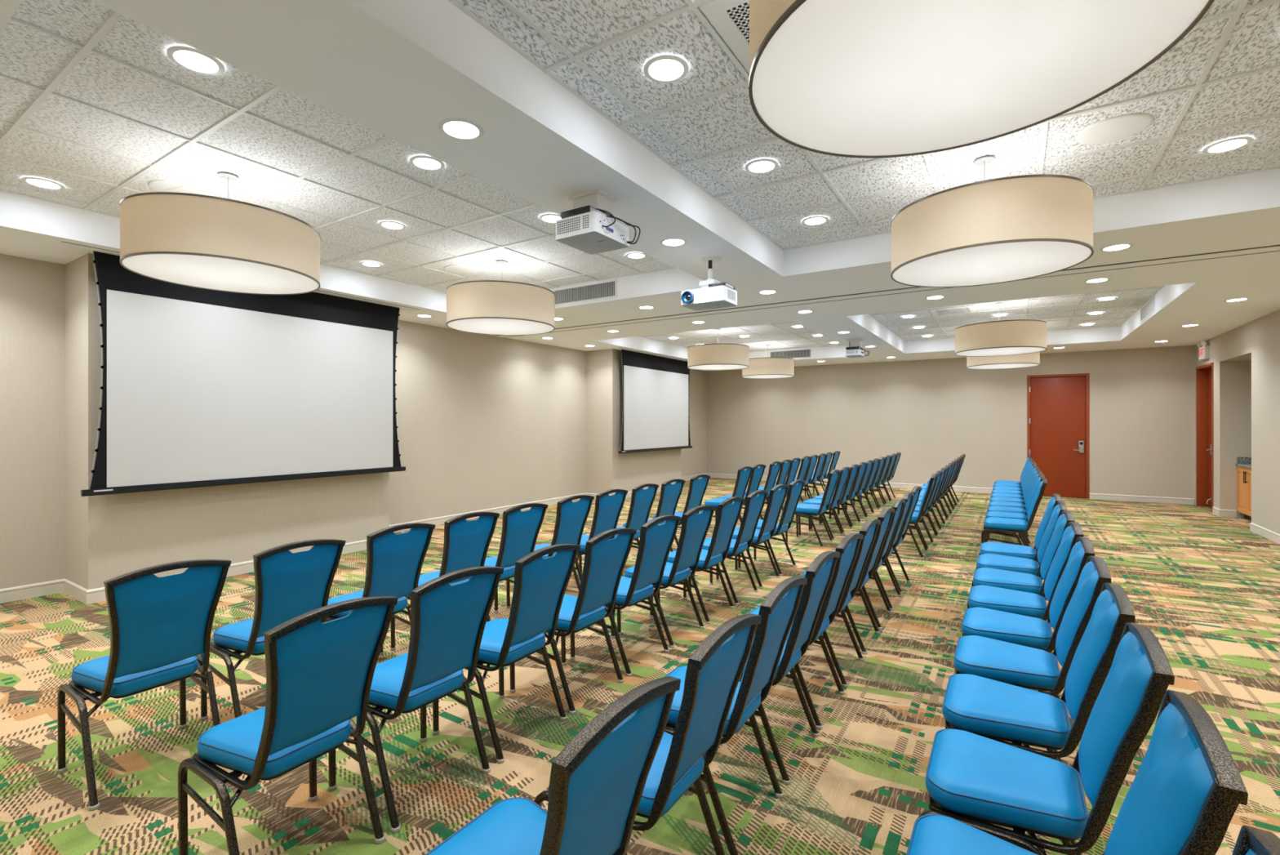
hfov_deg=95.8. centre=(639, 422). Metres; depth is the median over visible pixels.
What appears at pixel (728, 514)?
banquet chair
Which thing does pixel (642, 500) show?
banquet chair
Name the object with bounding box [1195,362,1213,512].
door
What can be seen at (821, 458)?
banquet chair
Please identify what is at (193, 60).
recessed light
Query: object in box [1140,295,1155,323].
ceiling vent
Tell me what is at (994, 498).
banquet chair
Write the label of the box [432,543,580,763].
banquet chair
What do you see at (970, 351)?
diffuser
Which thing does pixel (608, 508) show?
banquet chair
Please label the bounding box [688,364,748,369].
diffuser
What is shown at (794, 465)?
banquet chair
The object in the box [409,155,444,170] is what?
recessed light
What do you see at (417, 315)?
recessed light
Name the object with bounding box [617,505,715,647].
banquet chair
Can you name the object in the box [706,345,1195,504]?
wall
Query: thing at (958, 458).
banquet chair
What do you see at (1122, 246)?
recessed light
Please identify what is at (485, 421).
wall
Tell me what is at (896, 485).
baseboard
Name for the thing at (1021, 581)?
banquet chair
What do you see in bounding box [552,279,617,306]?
ceiling vent
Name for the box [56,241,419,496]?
projection screen
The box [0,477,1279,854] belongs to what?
floor
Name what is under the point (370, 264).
recessed light
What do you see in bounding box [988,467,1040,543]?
banquet chair
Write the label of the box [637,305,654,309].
recessed light
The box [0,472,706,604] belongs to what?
baseboard
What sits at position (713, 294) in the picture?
projector
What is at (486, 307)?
drum pendant
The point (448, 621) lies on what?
banquet chair
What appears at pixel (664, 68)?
recessed light
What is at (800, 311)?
recessed light
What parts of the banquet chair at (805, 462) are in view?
backrest, frame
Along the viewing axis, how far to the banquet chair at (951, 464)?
8.37 m
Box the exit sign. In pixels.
[1196,340,1209,359]
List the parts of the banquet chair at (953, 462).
leg, frame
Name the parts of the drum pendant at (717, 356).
lamp shade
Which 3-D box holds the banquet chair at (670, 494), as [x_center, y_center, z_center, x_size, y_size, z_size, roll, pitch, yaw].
[0.122,1.039,6.033,0.568,0.922,0.465,0,0,34]
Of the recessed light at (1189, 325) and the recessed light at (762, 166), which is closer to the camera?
the recessed light at (762, 166)
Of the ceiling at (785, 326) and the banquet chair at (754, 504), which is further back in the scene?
the ceiling at (785, 326)
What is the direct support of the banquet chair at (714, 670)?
on the floor
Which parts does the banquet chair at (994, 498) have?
seat, backrest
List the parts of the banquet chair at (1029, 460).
seat, backrest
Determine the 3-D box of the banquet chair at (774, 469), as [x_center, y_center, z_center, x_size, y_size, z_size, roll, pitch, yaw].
[1.792,1.039,8.713,0.568,0.922,0.465,0,0,33]
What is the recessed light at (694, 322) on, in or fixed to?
in the ceiling at (397, 69)
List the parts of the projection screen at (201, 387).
tension cord, tension cord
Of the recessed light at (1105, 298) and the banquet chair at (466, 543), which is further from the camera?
the recessed light at (1105, 298)
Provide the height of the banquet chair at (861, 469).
0.922 m
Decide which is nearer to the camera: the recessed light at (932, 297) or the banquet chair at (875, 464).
the recessed light at (932, 297)
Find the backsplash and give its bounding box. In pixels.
[1236,457,1251,463]
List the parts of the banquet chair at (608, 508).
leg, leg, seat, frame, backrest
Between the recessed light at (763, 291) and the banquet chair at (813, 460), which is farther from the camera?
the banquet chair at (813, 460)
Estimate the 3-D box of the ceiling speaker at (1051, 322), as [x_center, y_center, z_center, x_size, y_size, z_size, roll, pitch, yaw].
[6.771,-1.653,9.555,0.336,0.011,0.336,0,0,33]
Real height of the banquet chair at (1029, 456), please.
0.922 m
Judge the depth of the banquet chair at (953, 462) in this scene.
8.82 m
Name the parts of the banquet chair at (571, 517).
leg, seat, frame, backrest, leg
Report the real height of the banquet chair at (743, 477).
0.922 m
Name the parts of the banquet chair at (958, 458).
leg, frame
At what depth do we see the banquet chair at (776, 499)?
5.38 m
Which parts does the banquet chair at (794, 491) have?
leg, leg, seat, leg, leg, frame, backrest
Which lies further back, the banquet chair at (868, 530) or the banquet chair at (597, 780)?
the banquet chair at (868, 530)
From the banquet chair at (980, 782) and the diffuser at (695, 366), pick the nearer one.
the banquet chair at (980, 782)
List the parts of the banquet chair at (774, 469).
frame, backrest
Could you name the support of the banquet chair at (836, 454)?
on the floor
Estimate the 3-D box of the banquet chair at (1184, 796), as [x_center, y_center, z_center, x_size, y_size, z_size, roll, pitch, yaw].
[0.876,1.039,1.281,0.568,0.922,0.465,0,0,33]
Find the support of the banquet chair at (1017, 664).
on the floor
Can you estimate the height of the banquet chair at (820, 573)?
0.922 m
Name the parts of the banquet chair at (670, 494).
seat, frame, backrest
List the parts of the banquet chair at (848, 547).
seat, leg, leg, frame, backrest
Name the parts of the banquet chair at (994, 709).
seat frame, seat, frame, leg, leg, backrest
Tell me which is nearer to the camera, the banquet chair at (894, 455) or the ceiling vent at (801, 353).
the banquet chair at (894, 455)
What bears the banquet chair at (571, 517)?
on the floor
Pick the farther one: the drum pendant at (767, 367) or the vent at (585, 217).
the drum pendant at (767, 367)
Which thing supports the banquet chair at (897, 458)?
on the floor
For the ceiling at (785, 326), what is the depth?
11.32 m
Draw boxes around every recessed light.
[21,176,65,190]
[166,45,224,75]
[360,261,382,266]
[378,220,405,230]
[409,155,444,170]
[415,314,432,317]
[437,118,484,140]
[538,213,560,223]
[555,317,564,319]
[606,329,620,332]
[625,252,647,258]
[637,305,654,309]
[643,54,688,83]
[660,237,687,246]
[691,320,706,323]
[744,158,778,173]
[757,289,777,294]
[791,325,804,328]
[795,310,813,313]
[801,216,828,225]
[836,331,851,333]
[900,315,915,318]
[911,326,925,328]
[921,334,933,337]
[924,295,946,299]
[991,313,1008,316]
[1080,323,1095,325]
[1083,277,1111,283]
[1087,311,1105,315]
[1096,297,1116,300]
[1099,243,1133,251]
[1180,324,1199,326]
[1202,136,1253,154]
[1223,297,1249,302]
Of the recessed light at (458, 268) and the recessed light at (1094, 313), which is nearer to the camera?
the recessed light at (458, 268)
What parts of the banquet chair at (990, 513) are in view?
seat, leg, backrest, frame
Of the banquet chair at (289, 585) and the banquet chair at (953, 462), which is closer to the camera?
the banquet chair at (289, 585)
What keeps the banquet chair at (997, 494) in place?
on the floor
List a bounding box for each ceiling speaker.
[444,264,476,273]
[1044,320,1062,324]
[1076,113,1153,144]
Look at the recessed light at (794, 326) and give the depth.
10.01 m
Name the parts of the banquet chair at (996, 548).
seat, backrest, frame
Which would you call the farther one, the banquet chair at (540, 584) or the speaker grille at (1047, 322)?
the speaker grille at (1047, 322)
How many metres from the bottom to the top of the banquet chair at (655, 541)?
0.922 m
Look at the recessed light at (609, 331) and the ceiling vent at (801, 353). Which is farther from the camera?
the ceiling vent at (801, 353)
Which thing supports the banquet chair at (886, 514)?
on the floor
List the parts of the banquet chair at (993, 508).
seat, leg, backrest, frame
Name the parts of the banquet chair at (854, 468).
seat, leg, leg, frame, backrest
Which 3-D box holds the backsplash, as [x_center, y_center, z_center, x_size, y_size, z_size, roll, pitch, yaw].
[9.291,0.597,8.354,0.616,0.103,1.456,0,0,33]
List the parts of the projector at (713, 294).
len glass, ceiling plate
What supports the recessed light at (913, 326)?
in the ceiling at (1148, 292)
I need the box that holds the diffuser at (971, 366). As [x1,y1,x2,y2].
[967,363,1039,368]
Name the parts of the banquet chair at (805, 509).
leg, leg, leg, seat, frame, leg, backrest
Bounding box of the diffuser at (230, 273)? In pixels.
[121,253,318,293]
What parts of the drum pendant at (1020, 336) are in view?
lamp shade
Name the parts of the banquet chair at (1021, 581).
seat, backrest, frame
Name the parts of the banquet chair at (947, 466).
leg, leg, frame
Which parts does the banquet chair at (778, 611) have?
leg, seat, frame, leg, backrest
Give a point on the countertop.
(1241, 461)
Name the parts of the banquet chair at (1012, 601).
seat, backrest, frame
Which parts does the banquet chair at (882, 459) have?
leg, frame, backrest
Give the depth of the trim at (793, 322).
11.37 m
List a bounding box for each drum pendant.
[119,172,319,294]
[446,260,555,335]
[687,328,749,369]
[742,344,794,378]
[748,0,1214,158]
[890,155,1093,287]
[955,302,1046,356]
[966,351,1039,368]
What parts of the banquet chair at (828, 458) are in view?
frame, backrest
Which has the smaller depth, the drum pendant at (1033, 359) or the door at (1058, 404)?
the drum pendant at (1033, 359)
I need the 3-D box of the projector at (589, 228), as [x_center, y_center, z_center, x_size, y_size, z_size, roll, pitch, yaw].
[-0.267,-1.254,3.600,0.408,0.291,0.377,0,0,33]
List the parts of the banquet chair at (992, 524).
leg, leg, seat, leg, leg, backrest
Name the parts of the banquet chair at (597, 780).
seat, frame, backrest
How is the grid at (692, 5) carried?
attached to the ceiling at (726, 121)
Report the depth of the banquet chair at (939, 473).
6.98 m
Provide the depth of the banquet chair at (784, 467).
9.00 m
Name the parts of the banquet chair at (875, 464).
leg, leg, frame, backrest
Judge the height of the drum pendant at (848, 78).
0.675 m
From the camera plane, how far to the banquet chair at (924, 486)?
9.28 m
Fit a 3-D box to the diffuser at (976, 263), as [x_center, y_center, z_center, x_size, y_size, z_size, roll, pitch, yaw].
[2.171,-0.981,3.645,1.063,0.004,1.063,0,0,33]
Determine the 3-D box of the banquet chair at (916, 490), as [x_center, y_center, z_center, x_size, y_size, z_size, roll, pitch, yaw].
[2.265,1.039,5.348,0.568,0.922,0.465,0,0,33]
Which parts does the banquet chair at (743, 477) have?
seat, frame, backrest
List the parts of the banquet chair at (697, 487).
seat, leg, frame, backrest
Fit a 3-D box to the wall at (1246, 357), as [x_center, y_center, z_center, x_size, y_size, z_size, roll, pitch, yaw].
[6.316,0.050,3.836,0.915,2.900,15.300,0,0,33]
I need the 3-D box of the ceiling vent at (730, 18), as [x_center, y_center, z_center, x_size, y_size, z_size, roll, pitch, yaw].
[0.639,-1.650,2.379,0.584,0.012,0.584,0,0,33]
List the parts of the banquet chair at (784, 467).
seat, backrest, frame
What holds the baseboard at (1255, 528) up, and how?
attached to the wall at (1246, 357)
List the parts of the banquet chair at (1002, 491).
seat, backrest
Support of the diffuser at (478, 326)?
attached to the drum pendant at (486, 307)
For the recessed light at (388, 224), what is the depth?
4.83 m
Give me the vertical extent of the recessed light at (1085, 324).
0.007 m
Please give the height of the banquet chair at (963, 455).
0.922 m
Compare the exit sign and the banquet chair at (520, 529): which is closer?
the banquet chair at (520, 529)
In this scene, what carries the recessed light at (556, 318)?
in the ceiling at (397, 69)
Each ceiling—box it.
[0,0,673,291]
[0,0,1279,371]
[455,0,1279,248]
[641,321,843,351]
[870,285,1162,340]
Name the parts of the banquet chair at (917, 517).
leg, seat, leg, frame, backrest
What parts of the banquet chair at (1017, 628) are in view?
seat, backrest, frame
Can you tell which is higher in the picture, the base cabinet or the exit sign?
the exit sign
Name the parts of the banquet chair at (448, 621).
leg, seat frame, leg, seat, leg, frame, backrest, leg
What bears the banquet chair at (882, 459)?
on the floor
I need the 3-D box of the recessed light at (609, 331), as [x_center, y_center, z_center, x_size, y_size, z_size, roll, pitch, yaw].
[-0.412,-1.399,8.887,0.212,0.007,0.212,0,0,33]
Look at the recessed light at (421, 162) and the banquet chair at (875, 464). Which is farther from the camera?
the banquet chair at (875, 464)
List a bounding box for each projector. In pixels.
[555,188,640,254]
[681,256,737,311]
[844,338,869,357]
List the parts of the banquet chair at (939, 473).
seat, leg, leg, frame, backrest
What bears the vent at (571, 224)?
attached to the projector at (589, 228)
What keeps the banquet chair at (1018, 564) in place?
on the floor
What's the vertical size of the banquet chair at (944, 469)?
0.922 m
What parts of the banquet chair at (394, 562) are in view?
leg, seat, backrest, leg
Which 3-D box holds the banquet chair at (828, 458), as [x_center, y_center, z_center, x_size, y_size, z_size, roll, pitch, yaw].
[3.439,1.039,11.327,0.568,0.922,0.465,0,0,33]
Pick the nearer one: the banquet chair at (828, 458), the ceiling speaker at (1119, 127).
the ceiling speaker at (1119, 127)
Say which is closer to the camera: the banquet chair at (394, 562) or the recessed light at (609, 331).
the banquet chair at (394, 562)
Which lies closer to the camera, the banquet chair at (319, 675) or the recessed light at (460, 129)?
the banquet chair at (319, 675)
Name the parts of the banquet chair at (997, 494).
seat, backrest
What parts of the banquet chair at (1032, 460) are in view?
seat, backrest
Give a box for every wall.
[0,253,706,589]
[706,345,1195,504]
[1195,309,1279,533]
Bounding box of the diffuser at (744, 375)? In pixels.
[742,374,793,377]
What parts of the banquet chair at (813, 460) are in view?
backrest, frame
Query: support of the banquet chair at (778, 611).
on the floor
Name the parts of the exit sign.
plate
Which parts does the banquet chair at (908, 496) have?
leg, leg, frame, backrest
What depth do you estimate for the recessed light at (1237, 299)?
6.62 m
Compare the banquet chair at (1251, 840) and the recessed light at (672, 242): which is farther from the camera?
the recessed light at (672, 242)
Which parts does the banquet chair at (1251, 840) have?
backrest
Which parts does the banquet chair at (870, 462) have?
leg, frame, backrest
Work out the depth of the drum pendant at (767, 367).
11.93 m
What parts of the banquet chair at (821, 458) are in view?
seat, leg, frame, backrest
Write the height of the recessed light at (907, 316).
0.007 m
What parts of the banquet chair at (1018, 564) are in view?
seat, backrest, frame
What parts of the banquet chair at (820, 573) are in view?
leg, seat, frame, leg, backrest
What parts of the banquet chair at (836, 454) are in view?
frame, backrest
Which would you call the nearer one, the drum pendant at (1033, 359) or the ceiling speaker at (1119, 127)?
the ceiling speaker at (1119, 127)
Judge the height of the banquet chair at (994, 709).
0.922 m
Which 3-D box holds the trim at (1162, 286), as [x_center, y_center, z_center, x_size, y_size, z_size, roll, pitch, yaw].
[5.479,-1.653,8.776,3.395,0.011,4.910,0,0,33]
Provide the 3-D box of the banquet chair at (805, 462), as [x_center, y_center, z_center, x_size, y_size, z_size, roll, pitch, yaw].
[2.630,1.039,10.042,0.568,0.922,0.465,0,0,33]
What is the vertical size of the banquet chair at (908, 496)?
0.922 m
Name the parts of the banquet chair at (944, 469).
seat, leg, frame, backrest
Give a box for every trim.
[493,244,1279,337]
[640,321,844,351]
[869,285,1164,341]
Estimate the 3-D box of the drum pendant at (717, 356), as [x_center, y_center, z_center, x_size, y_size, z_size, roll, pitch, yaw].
[1.391,-1.312,10.294,1.084,0.675,1.084,0,0,33]
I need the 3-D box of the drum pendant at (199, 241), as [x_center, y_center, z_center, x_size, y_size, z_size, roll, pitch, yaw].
[-2.765,-1.312,3.883,1.084,0.675,1.084,0,0,33]
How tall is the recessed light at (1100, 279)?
0.007 m
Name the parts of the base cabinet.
door, door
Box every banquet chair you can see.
[56,559,231,810]
[177,595,398,854]
[200,538,346,719]
[325,522,435,654]
[327,565,503,832]
[390,511,499,650]
[424,675,680,854]
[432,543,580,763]
[484,502,547,622]
[506,494,594,608]
[509,527,636,714]
[533,613,761,854]
[569,515,681,676]
[574,488,627,581]
[607,483,658,575]
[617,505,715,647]
[622,478,684,551]
[653,474,710,546]
[656,496,745,623]
[663,576,807,854]
[688,489,768,604]
[700,466,753,523]
[715,484,789,588]
[716,463,765,519]
[737,461,782,522]
[737,479,805,575]
[739,550,839,784]
[747,533,862,728]
[758,459,791,511]
[762,457,801,508]
[774,455,811,502]
[785,454,818,500]
[785,469,840,547]
[795,453,826,498]
[798,466,850,539]
[802,506,894,653]
[804,452,833,497]
[806,450,840,495]
[810,463,859,533]
[821,462,867,527]
[822,518,880,687]
[831,459,874,521]
[834,498,905,629]
[838,457,879,516]
[846,456,885,512]
[853,454,891,508]
[856,485,921,593]
[860,453,897,504]
[866,452,901,501]
[871,491,914,609]
[890,470,942,549]
[906,473,937,558]
[906,689,1248,854]
[916,467,946,542]
[917,622,1174,854]
[918,464,950,535]
[919,462,953,528]
[920,458,959,518]
[920,460,955,524]
[923,457,961,513]
[927,455,963,509]
[939,582,1135,854]
[947,453,965,505]
[951,555,1111,762]
[961,536,1094,698]
[967,521,1083,695]
[971,510,1074,595]
[976,501,1066,576]
[978,493,1061,560]
[981,477,1047,546]
[983,474,1044,546]
[986,471,1042,546]
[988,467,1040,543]
[989,465,1038,536]
[990,462,1036,498]
[991,461,1035,494]
[992,458,1034,491]
[993,457,1032,488]
[994,455,1031,484]
[1231,824,1279,854]
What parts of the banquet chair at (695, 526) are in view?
leg, seat, leg, frame, backrest, leg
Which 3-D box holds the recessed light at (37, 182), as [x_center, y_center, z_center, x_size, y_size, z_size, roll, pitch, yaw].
[-4.125,-1.649,3.999,0.212,0.007,0.212,0,0,33]
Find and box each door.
[1026,373,1088,498]
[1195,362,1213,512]
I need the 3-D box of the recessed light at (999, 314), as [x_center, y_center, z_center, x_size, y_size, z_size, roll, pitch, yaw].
[5.538,-1.649,8.899,0.212,0.007,0.212,0,0,33]
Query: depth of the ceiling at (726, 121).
3.16 m
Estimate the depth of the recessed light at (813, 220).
4.74 m
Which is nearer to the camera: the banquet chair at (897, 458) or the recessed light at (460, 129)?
the recessed light at (460, 129)
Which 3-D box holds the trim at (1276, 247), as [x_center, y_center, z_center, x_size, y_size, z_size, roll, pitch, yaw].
[1.814,-1.397,6.771,9.835,0.010,0.207,0,0,33]
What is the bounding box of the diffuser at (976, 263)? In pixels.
[892,240,1091,286]
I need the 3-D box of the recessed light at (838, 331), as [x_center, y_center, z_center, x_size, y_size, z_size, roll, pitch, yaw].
[3.171,-1.399,8.995,0.212,0.007,0.212,0,0,33]
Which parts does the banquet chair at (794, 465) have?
backrest, frame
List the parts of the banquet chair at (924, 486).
seat, leg, leg, frame, backrest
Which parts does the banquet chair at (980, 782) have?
leg, leg, seat frame, seat, leg, leg, backrest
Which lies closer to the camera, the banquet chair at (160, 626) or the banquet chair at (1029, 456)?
the banquet chair at (160, 626)
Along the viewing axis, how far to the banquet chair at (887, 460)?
10.20 m
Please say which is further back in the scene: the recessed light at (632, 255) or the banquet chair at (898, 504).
the recessed light at (632, 255)
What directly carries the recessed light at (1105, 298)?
in the ceiling at (1148, 292)
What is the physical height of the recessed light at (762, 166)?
0.007 m
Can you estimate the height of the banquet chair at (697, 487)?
0.922 m
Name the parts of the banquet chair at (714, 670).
leg, seat, leg, backrest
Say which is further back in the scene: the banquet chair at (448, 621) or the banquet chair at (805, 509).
the banquet chair at (805, 509)
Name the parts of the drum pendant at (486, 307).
lamp shade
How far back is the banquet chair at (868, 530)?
3.40 m
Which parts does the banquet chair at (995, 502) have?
seat, backrest, frame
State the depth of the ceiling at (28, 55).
3.62 m
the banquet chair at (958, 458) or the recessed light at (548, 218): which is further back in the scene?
the banquet chair at (958, 458)
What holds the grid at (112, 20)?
attached to the ceiling at (28, 55)
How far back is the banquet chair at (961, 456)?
10.19 m
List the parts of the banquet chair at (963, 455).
leg, frame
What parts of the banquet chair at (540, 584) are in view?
leg, leg, leg, seat, frame, backrest, leg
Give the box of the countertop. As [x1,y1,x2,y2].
[1235,457,1251,468]
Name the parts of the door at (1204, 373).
handle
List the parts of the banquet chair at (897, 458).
leg, leg, frame, backrest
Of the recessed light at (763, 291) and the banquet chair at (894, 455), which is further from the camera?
the banquet chair at (894, 455)
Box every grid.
[0,11,675,292]
[447,0,1279,250]
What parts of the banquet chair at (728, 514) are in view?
leg, leg, seat, leg, frame, leg, backrest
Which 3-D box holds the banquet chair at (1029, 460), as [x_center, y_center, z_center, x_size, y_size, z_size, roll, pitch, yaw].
[6.224,1.039,9.674,0.569,0.922,0.465,0,0,34]
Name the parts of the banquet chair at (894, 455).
leg, leg, frame, backrest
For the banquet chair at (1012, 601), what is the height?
0.922 m
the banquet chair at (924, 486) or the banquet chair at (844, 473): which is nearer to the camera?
the banquet chair at (844, 473)
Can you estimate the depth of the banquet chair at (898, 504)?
4.32 m
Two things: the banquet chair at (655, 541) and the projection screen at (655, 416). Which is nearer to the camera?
the banquet chair at (655, 541)
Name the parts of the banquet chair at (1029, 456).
seat, backrest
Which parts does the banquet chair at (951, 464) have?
leg, frame, backrest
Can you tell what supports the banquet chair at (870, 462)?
on the floor
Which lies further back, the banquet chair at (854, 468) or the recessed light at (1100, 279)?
the banquet chair at (854, 468)
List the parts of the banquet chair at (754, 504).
leg, leg, seat, leg, frame, leg, backrest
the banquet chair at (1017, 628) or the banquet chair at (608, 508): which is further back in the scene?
the banquet chair at (608, 508)
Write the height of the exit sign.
0.308 m
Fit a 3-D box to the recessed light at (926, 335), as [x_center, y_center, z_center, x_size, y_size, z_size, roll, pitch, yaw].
[5.496,-1.649,11.058,0.212,0.007,0.212,0,0,33]
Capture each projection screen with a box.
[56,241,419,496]
[613,347,692,453]
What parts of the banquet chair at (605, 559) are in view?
leg, leg, leg, seat, frame, backrest, leg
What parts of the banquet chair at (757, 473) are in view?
seat, frame, backrest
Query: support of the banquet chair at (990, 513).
on the floor
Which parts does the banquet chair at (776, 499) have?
leg, seat, leg, frame, leg, backrest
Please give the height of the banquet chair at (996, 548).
0.922 m
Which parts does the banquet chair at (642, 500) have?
seat, frame, backrest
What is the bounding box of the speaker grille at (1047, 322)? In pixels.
[1046,320,1060,324]
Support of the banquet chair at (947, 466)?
on the floor
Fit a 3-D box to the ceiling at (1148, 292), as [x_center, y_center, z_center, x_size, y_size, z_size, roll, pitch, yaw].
[5.479,-1.669,8.776,3.395,0.022,4.910,0,0,33]
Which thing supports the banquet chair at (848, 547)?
on the floor
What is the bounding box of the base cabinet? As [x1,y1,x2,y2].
[1236,465,1251,520]
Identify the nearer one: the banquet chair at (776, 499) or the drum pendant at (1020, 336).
the banquet chair at (776, 499)
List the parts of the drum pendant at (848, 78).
lamp shade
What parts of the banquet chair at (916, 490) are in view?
leg, leg, frame, backrest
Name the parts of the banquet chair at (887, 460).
leg, leg, frame, backrest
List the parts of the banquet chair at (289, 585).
leg, leg, seat frame, seat, frame, backrest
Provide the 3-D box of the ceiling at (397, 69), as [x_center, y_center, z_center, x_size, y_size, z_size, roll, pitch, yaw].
[2.111,-1.600,6.554,10.970,0.400,15.700,0,0,33]
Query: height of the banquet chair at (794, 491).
0.922 m
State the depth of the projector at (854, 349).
9.71 m
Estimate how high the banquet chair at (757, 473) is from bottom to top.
0.922 m
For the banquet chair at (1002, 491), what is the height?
0.922 m
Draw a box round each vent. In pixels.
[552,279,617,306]
[557,216,580,234]
[582,214,588,228]
[699,0,749,72]
[769,347,811,358]
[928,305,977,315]
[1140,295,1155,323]
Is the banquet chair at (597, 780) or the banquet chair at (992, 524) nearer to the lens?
the banquet chair at (597, 780)
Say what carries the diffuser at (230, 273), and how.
attached to the drum pendant at (199, 241)
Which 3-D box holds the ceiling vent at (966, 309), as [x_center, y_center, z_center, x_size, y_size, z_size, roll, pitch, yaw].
[4.645,-1.650,8.577,0.584,0.012,0.584,0,0,33]
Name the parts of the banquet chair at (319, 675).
leg, leg, seat frame, seat, frame, leg, backrest, leg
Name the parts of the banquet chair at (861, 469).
leg, leg, frame, backrest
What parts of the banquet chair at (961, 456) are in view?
leg, leg, frame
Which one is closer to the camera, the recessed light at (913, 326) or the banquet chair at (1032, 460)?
the banquet chair at (1032, 460)
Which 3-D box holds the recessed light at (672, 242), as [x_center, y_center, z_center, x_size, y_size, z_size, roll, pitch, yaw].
[0.262,-1.399,4.495,0.212,0.007,0.212,0,0,33]
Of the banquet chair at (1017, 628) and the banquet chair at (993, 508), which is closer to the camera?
the banquet chair at (1017, 628)
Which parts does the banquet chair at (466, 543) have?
leg, seat, frame, backrest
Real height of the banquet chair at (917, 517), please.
0.922 m
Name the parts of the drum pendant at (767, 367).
lamp shade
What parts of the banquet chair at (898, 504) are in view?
seat, leg, leg, frame, backrest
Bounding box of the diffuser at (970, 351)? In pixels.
[955,346,1045,355]
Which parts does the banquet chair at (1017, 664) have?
seat, frame, backrest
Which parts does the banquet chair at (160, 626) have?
leg, leg, seat, seat frame, frame, backrest, leg, leg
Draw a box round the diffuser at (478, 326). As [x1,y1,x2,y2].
[447,318,553,334]
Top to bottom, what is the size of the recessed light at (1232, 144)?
0.007 m
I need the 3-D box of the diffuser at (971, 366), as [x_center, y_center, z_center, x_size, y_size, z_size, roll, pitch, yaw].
[6.333,-0.981,10.111,1.063,0.004,1.063,0,0,33]
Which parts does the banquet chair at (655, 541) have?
leg, leg, leg, seat, frame, backrest, leg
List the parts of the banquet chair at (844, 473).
leg, seat, leg, leg, frame, backrest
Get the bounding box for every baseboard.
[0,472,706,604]
[706,472,1194,504]
[1212,506,1279,543]
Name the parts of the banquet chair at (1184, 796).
seat, backrest, frame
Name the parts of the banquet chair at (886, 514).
seat, leg, leg, frame, backrest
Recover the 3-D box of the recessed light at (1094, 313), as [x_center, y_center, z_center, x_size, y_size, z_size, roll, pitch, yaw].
[6.903,-1.649,8.755,0.212,0.007,0.212,0,0,33]
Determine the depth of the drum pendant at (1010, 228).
3.27 m
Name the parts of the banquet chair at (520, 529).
leg, seat, frame, backrest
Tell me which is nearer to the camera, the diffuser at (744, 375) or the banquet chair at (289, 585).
the banquet chair at (289, 585)
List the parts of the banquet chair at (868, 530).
leg, seat, leg, frame, backrest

